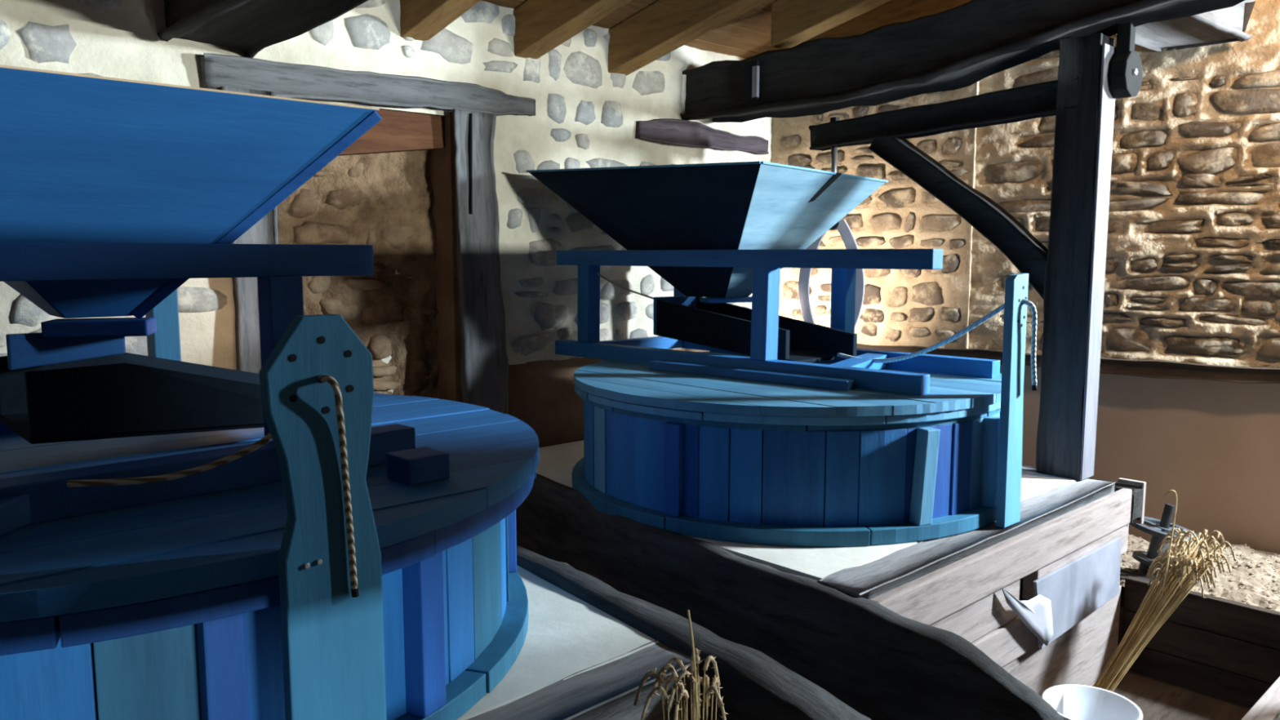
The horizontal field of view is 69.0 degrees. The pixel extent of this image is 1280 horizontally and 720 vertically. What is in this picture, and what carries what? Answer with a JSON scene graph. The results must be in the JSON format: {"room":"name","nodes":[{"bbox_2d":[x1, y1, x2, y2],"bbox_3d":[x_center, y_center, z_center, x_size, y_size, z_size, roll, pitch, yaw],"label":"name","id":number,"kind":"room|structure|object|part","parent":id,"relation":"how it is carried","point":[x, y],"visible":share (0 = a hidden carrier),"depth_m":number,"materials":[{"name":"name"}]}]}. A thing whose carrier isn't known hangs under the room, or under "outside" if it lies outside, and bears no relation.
{"room":"flour mill interior","nodes":[
{"label":"flour mill interior","id":0,"kind":"room"},
{"bbox_2d":[0,0,772,448],"bbox_3d":[-1.454,-0.538,3.676,6.300,3.600,0.570,-6,9,-42],"label":"wall","id":1,"kind":"structure","parent":0,"point":[392,190],"depth_m":4.01,"materials":[{"name":"stone"}]},
{"bbox_2d":[220,86,279,373],"bbox_3d":[-1.415,-0.089,3.443,0.204,1.762,0.131,-6,9,-42],"label":"post","id":2,"kind":"object","parent":1,"relation":"attached to","point":[265,231],"visible":0.2,"depth_m":3.38,"materials":[{"name":"grey wood"}]},
{"bbox_2d":[198,53,536,115],"bbox_3d":[-1.009,-1.063,3.723,1.427,0.170,0.109,-6,9,-42],"label":"lintel","id":3,"kind":"object","parent":1,"relation":"attached to","point":[288,80],"visible":0.88,"depth_m":3.59,"materials":[{"name":"grey wood"}]},
{"bbox_2d":[441,108,509,414],"bbox_3d":[-0.706,-0.171,4.083,0.258,1.785,0.147,-6,9,-42],"label":"post","id":4,"kind":"object","parent":1,"relation":"attached to","point":[484,364],"visible":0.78,"depth_m":4.01,"materials":[{"name":"grey wood"}]},
{"bbox_2d":[635,118,769,154],"bbox_3d":[0.348,-1.192,4.976,1.008,0.141,0.090,-6,9,-42],"label":"wooden beam","id":5,"kind":"structure","parent":1,"relation":"attached to","point":[686,133],"depth_m":4.87,"materials":[{"name":"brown wood"}]},
{"bbox_2d":[680,0,1246,122],"bbox_3d":[2.325,-1.391,2.821,0.317,0.783,5.935,-6,9,-44],"label":"tie beam","id":6,"kind":"structure","parent":1,"relation":"attached to","point":[971,42],"depth_m":3.94,"materials":[{"name":"black wood"}]},
{"bbox_2d":[1109,22,1142,98],"bbox_3d":[1.844,-1.128,3.515,0.172,0.271,0.070,-6,9,-42],"label":"pulley block","id":7,"kind":"object","parent":6,"relation":"hanging from","point":[1126,74],"visible":1,"depth_m":3.49,"materials":[{"name":"brown wood"}]},
{"bbox_2d":[480,0,780,58],"bbox_3d":[1.244,-1.962,1.686,8.200,1.467,6.700,-6,9,-42],"label":"ceiling","id":8,"kind":"structure","parent":0,"point":[747,35],"depth_m":4.71,"materials":[{"name":"brown wood"}]},
{"bbox_2d":[400,0,480,40],"bbox_3d":[1.072,-1.774,1.568,0.120,1.434,5.890,-6,9,-42],"label":"rafter","id":9,"kind":"object","parent":8,"relation":"attached to","point":[420,20],"visible":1,"depth_m":3.65,"materials":[{"name":"brown wood"}]},
{"bbox_2d":[513,0,631,59],"bbox_3d":[1.476,-1.816,1.939,0.120,1.434,5.890,-6,9,-42],"label":"rafter","id":10,"kind":"object","parent":8,"relation":"attached to","point":[541,26],"visible":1,"depth_m":3.94,"materials":[{"name":"brown wood"}]},
{"bbox_2d":[608,0,767,75],"bbox_3d":[1.880,-1.858,2.309,0.120,1.434,5.890,-6,9,-42],"label":"rafter","id":11,"kind":"object","parent":8,"relation":"attached to","point":[663,27],"visible":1,"depth_m":4.22,"materials":[{"name":"brown wood"}]},
{"bbox_2d":[770,0,891,48],"bbox_3d":[2.474,-1.936,2.469,0.120,1.317,5.330,-6,9,-42],"label":"rafter","id":12,"kind":"object","parent":8,"relation":"attached to","point":[793,22],"visible":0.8,"depth_m":4.30,"materials":[{"name":"brown wood"}]},
{"bbox_2d":[794,0,968,46],"bbox_3d":[2.704,-1.944,3.064,0.120,1.434,5.890,-6,9,-42],"label":"rafter","id":13,"kind":"object","parent":8,"relation":"attached to","point":[893,11],"visible":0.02,"depth_m":4.60,"materials":[{"name":"brown wood"}]},
{"bbox_2d":[633,609,728,719],"bbox_3d":[0.069,0.766,1.650,0.162,0.665,0.180,0,6,2],"label":"bunch","id":14,"kind":"object","parent":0,"point":[714,689],"visible":1,"depth_m":1.64,"materials":[{"name":"plant"}]},
{"bbox_2d":[771,0,1279,554],"bbox_3d":[3.308,-0.972,3.953,6.600,4.400,0.550,4,8,34],"label":"wall","id":15,"kind":"structure","parent":0,"point":[1193,264],"depth_m":4.37,"materials":[{"name":"stone"}]},
{"bbox_2d":[857,342,1279,382],"bbox_3d":[2.260,0.022,4.485,3.803,0.098,0.139,4,8,34],"label":"trim","id":16,"kind":"structure","parent":15,"relation":"attached to","point":[1153,369],"depth_m":4.33,"materials":[{"name":"brown wood"}]},
{"bbox_2d":[1113,0,1254,51],"bbox_3d":[2.173,-1.445,3.842,0.885,0.183,0.409,-6,9,-42],"label":"grey purlin","id":17,"kind":"object","parent":15,"relation":"attached to","point":[1233,22],"visible":0.48,"depth_m":3.96,"materials":[{"name":"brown wood"}]},
{"bbox_2d":[1117,606,1124,646],"bbox_3d":[1.278,1.510,2.042,8.000,0.100,6.400,-6,9,-42],"label":"floor","id":18,"kind":"structure","parent":0,"point":[1122,609],"depth_m":4.25,"materials":[{"name":"brown wood"}]},
{"bbox_2d":[92,565,701,719],"bbox_3d":[-1.267,1.035,2.177,2.116,0.793,2.074,-6,9,-42],"label":"platform","id":19,"kind":"object","parent":18,"relation":"on","point":[575,660],"visible":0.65,"depth_m":2.01,"materials":[{"name":"white paint"}]},
{"bbox_2d":[0,392,539,719],"bbox_3d":[-1.176,0.423,2.118,1.889,0.442,1.886,-6,9,-42],"label":"casing","id":20,"kind":"structure","parent":19,"relation":"on","point":[177,602],"depth_m":1.50,"materials":[{"name":"blue paint"}]},
{"bbox_2d":[0,242,449,536],"bbox_3d":[-1.115,0.003,1.836,1.137,0.459,1.398,-6,9,-42],"label":"stand","id":21,"kind":"object","parent":20,"relation":"on","point":[279,269],"visible":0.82,"depth_m":1.73,"materials":[{"name":"blue paint"}]},
{"bbox_3d":[-1.578,0.143,2.331,1.100,0.068,0.070,-6,9,-42],"label":"rail","id":22,"kind":"part","parent":21,"relation":"part of","materials":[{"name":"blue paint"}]},
{"bbox_3d":[-1.033,0.270,1.276,0.070,0.050,0.523,0,6,1],"label":"cross rail","id":23,"kind":"part","parent":21,"relation":"part of","materials":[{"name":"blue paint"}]},
{"bbox_3d":[-1.290,-0.078,2.518,0.066,0.327,0.068,-6,9,-42],"label":"leg","id":24,"kind":"part","parent":21,"relation":"part of","materials":[{"name":"teal paint"}]},
{"bbox_3d":[-0.963,-0.175,1.647,1.030,0.064,0.065,-6,9,-42],"label":"rail","id":25,"kind":"part","parent":21,"relation":"part of","materials":[{"name":"blue paint"}]},
{"bbox_2d":[0,64,382,337],"bbox_3d":[-1.228,-0.298,2.042,0.952,0.484,0.981,-6,9,-42],"label":"hopper","id":26,"kind":"object","parent":21,"relation":"on","point":[84,157],"visible":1,"depth_m":1.82,"materials":[{"name":"blue paint"}]},
{"bbox_2d":[0,332,263,444],"bbox_3d":[-1.069,0.044,2.121,0.620,0.235,0.420,-6,9,-42],"label":"shoe","id":27,"kind":"object","parent":26,"relation":"hanging from","point":[77,388],"visible":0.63,"depth_m":1.95,"materials":[{"name":"blue paint"}]},
{"bbox_3d":[-0.917,0.221,1.645,1.135,0.068,0.075,-6,9,-44],"label":"rail","id":28,"kind":"part","parent":21,"relation":"part of","materials":[{"name":"blue paint"}]},
{"bbox_3d":[-0.718,-0.005,1.873,0.066,0.327,0.068,-6,9,-42],"label":"leg","id":29,"kind":"part","parent":21,"relation":"part of","materials":[{"name":"blue paint"}]},
{"bbox_2d":[258,314,386,719],"bbox_3d":[-0.469,0.502,1.418,0.165,1.142,0.032,-6,9,-42],"label":"board","id":30,"kind":"object","parent":19,"relation":"attached to","point":[332,640],"visible":1,"depth_m":1.38,"materials":[{"name":"teal paint"}]},
{"bbox_2d":[66,374,359,597],"bbox_3d":[-0.645,0.187,1.402,0.440,0.341,0.047,1,7,6],"label":"rope","id":31,"kind":"object","parent":30,"relation":"hanging from","point":[331,380],"visible":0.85,"depth_m":1.40,"materials":[{"name":"beige fabric"}]},
{"bbox_2d":[516,542,867,719],"bbox_3d":[-0.311,0.970,2.687,0.185,0.827,2.698,-6,9,-42],"label":"curved timber","id":32,"kind":"object","parent":18,"relation":"on","point":[756,686],"visible":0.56,"depth_m":2.04,"materials":[{"name":"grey wood"}]},
{"bbox_2d":[515,475,1071,719],"bbox_3d":[0.097,0.925,3.071,0.220,0.829,2.704,-6,9,-41],"label":"curved timber","id":33,"kind":"object","parent":18,"relation":"on","point":[883,664],"visible":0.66,"depth_m":2.54,"materials":[{"name":"brown wood"}]},
{"bbox_2d":[536,440,1146,694],"bbox_3d":[0.590,0.847,3.878,1.926,0.803,2.176,-6,9,-42],"label":"platform","id":34,"kind":"object","parent":18,"relation":"on","point":[1039,593],"visible":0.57,"depth_m":3.09,"materials":[{"name":"white paint"}]},
{"bbox_2d":[571,351,1001,546],"bbox_3d":[0.569,0.260,3.627,1.676,0.426,1.668,-6,9,-42],"label":"casing","id":35,"kind":"structure","parent":34,"relation":"on","point":[681,453],"depth_m":2.92,"materials":[{"name":"blue paint"}]},
{"bbox_2d":[555,248,999,395],"bbox_3d":[0.473,-0.210,3.788,0.792,0.473,1.838,-6,9,-42],"label":"stand","id":36,"kind":"object","parent":35,"relation":"on","point":[762,365],"visible":0.88,"depth_m":3.50,"materials":[{"name":"blue paint"}]},
{"bbox_3d":[-0.228,-0.250,4.142,0.075,0.345,0.075,-6,9,-42],"label":"leg","id":37,"kind":"part","parent":36,"relation":"part of","materials":[{"name":"blue paint"}]},
{"bbox_2d":[596,272,653,298],"bbox_3d":[-0.062,-0.325,4.090,0.278,0.122,0.008,2,7,14],"label":"string","id":38,"kind":"object","parent":36,"relation":"hanging from","point":[600,275],"visible":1,"depth_m":4.09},
{"bbox_3d":[-0.002,-0.071,4.372,0.580,0.060,0.060,-6,9,-42],"label":"cross rail","id":39,"kind":"part","parent":36,"relation":"part of","materials":[{"name":"blue paint"}]},
{"bbox_3d":[0.215,-0.296,4.548,0.070,0.344,0.075,-6,9,-42],"label":"leg","id":40,"kind":"part","parent":36,"relation":"part of","materials":[{"name":"blue paint"}]},
{"bbox_2d":[526,160,888,302],"bbox_3d":[0.297,-0.542,4.076,1.216,0.563,1.008,5,8,38],"label":"hopper","id":41,"kind":"object","parent":36,"relation":"on","point":[759,205],"visible":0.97,"depth_m":3.76,"materials":[{"name":"blue paint"}]},
{"bbox_2d":[653,295,751,355],"label":"shoe","id":42,"kind":"object","parent":41,"relation":"hanging from","point":[720,326],"depth_m":3.93,"materials":[{"name":"paint"}]},
{"bbox_2d":[777,315,857,362],"label":"shoe","id":43,"kind":"object","parent":41,"relation":"hanging from","point":[797,339],"depth_m":3.73,"materials":[{"name":"paint"}]},
{"bbox_3d":[0.280,0.010,3.654,0.160,0.065,1.808,-6,9,-42],"label":"rail","id":44,"kind":"part","parent":36,"relation":"part of","materials":[{"name":"blue paint"}]},
{"bbox_3d":[0.296,-0.393,3.602,1.837,0.066,0.068,6,9,44],"label":"rail","id":45,"kind":"part","parent":36,"relation":"part of","materials":[{"name":"blue paint"}]},
{"bbox_3d":[0.464,-0.172,3.452,0.080,0.346,0.075,-6,9,-42],"label":"leg","id":46,"kind":"part","parent":36,"relation":"part of","materials":[{"name":"blue paint"}]},
{"bbox_3d":[0.729,-0.033,4.039,0.105,0.065,1.686,-6,9,-42],"label":"rail","id":47,"kind":"part","parent":36,"relation":"part of","materials":[{"name":"blue paint"}]},
{"bbox_3d":[0.846,-0.221,3.883,0.070,0.344,0.075,-6,9,-42],"label":"leg","id":48,"kind":"part","parent":36,"relation":"part of","materials":[{"name":"blue paint"}]},
{"bbox_3d":[0.820,0.025,3.524,0.090,0.050,0.576,4,7,30],"label":"cross rail","id":49,"kind":"part","parent":36,"relation":"part of","materials":[{"name":"blue paint"}]},
{"bbox_2d":[808,32,1115,479],"bbox_3d":[1.319,-0.441,4.151,0.144,1.702,1.454,-5,8,-38],"label":"crane","id":50,"kind":"object","parent":34,"relation":"on","point":[1068,275],"visible":0.98,"depth_m":3.67,"materials":[{"name":"brown wood"}]},
{"bbox_2d":[798,147,864,327],"bbox_3d":[0.952,-0.544,4.622,0.327,1.020,0.046,3,7,24],"label":"caliper","id":51,"kind":"object","parent":50,"relation":"hanging from","point":[849,241],"visible":0.42,"depth_m":4.59,"materials":[{"name":"metal"}]},
{"bbox_3d":[0.953,-0.877,4.586,0.030,0.350,0.030,-6,9,-42],"label":"screw rod","id":52,"kind":"part","parent":51,"relation":"part of","materials":[{"name":"metal"}]},
{"bbox_3d":[1.296,-1.067,4.119,0.110,0.163,1.365,-5,8,-37],"label":"arm","id":53,"kind":"part","parent":50,"relation":"part of","materials":[{"name":"black wood"}]},
{"bbox_3d":[1.709,-0.385,3.664,0.132,1.702,0.179,-6,9,-42],"label":"post","id":54,"kind":"part","parent":50,"relation":"part of","materials":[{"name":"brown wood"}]},
{"bbox_2d":[995,273,1028,527],"bbox_3d":[1.206,0.132,3.010,0.120,0.820,0.031,-6,9,-42],"label":"board","id":55,"kind":"object","parent":34,"relation":"on","point":[1011,433],"visible":1,"depth_m":2.99,"materials":[{"name":"blue paint"}]},
{"bbox_2d":[836,298,1037,391],"bbox_3d":[1.022,-0.085,3.306,0.064,0.295,0.834,-4,8,-34],"label":"rope","id":56,"kind":"object","parent":55,"relation":"attached to","point":[1033,333],"visible":0.88,"depth_m":3.10,"materials":[{"name":"fabric"}]},
{"bbox_3d":[1.974,0.566,3.747,0.025,0.170,0.100,-6,9,-42],"label":"beam trim","id":57,"kind":"part","parent":34,"relation":"part of","materials":[{"name":"grey wood"}]},
{"bbox_2d":[1113,576,1279,719],"bbox_3d":[1.666,1.141,3.002,1.500,0.415,0.725,-6,9,-42],"label":"bin","id":58,"kind":"object","parent":18,"relation":"on","point":[1213,658],"visible":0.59,"depth_m":3.48,"materials":[{"name":"brown wood"}]},
{"bbox_2d":[1042,684,1142,719],"bbox_3d":[1.306,1.175,2.716,0.272,0.355,0.272,-6,9,-42],"label":"bucket","id":59,"kind":"object","parent":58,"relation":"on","point":[1077,702],"visible":0.74,"depth_m":2.80,"materials":[{"name":"white plastic"}]},
{"bbox_2d":[1091,489,1235,692],"bbox_3d":[1.755,0.871,3.269,0.692,0.830,0.251,-2,7,-14],"label":"sheaf","id":60,"kind":"object","parent":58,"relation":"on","point":[1178,575],"visible":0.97,"depth_m":3.24,"materials":[{"name":"plant"}]},
{"bbox_2d":[1120,533,1279,611],"bbox_3d":[2.625,0.907,3.877,1.143,0.107,1.570,-6,9,-42],"label":"grain","id":61,"kind":"object","parent":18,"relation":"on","point":[1254,578],"visible":0.23,"depth_m":3.90,"materials":[{"name":"beige food"}]},
{"bbox_2d":[1120,568,1154,606],"bbox_3d":[1.971,0.942,3.936,0.150,0.127,0.324,-6,9,-42],"label":"block","id":62,"kind":"object","parent":61,"relation":"on","point":[1123,573],"visible":0.11,"depth_m":3.88,"materials":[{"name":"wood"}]},
{"bbox_2d":[1128,502,1199,577],"bbox_3d":[2.210,0.762,3.938,0.270,0.316,0.269,-6,9,-42],"label":"wheel","id":63,"kind":"object","parent":61,"relation":"on","point":[1163,526],"visible":0.59,"depth_m":3.92,"materials":[{"name":"black metal"}]},
{"bbox_3d":[3.326,-0.666,-0.513,8.100,4.800,0.350,-6,9,-42],"label":"wall","id":64,"kind":"structure","parent":0,"visible":0},
{"bbox_2d":[156,0,372,57],"bbox_3d":[0.460,-0.990,1.110,0.350,0.322,5.965,-6,9,-42],"label":"ceiling beam","id":65,"kind":"structure","parent":64,"relation":"attached to","point":[251,27],"depth_m":2.95,"materials":[{"name":"black wood"}]}
]}

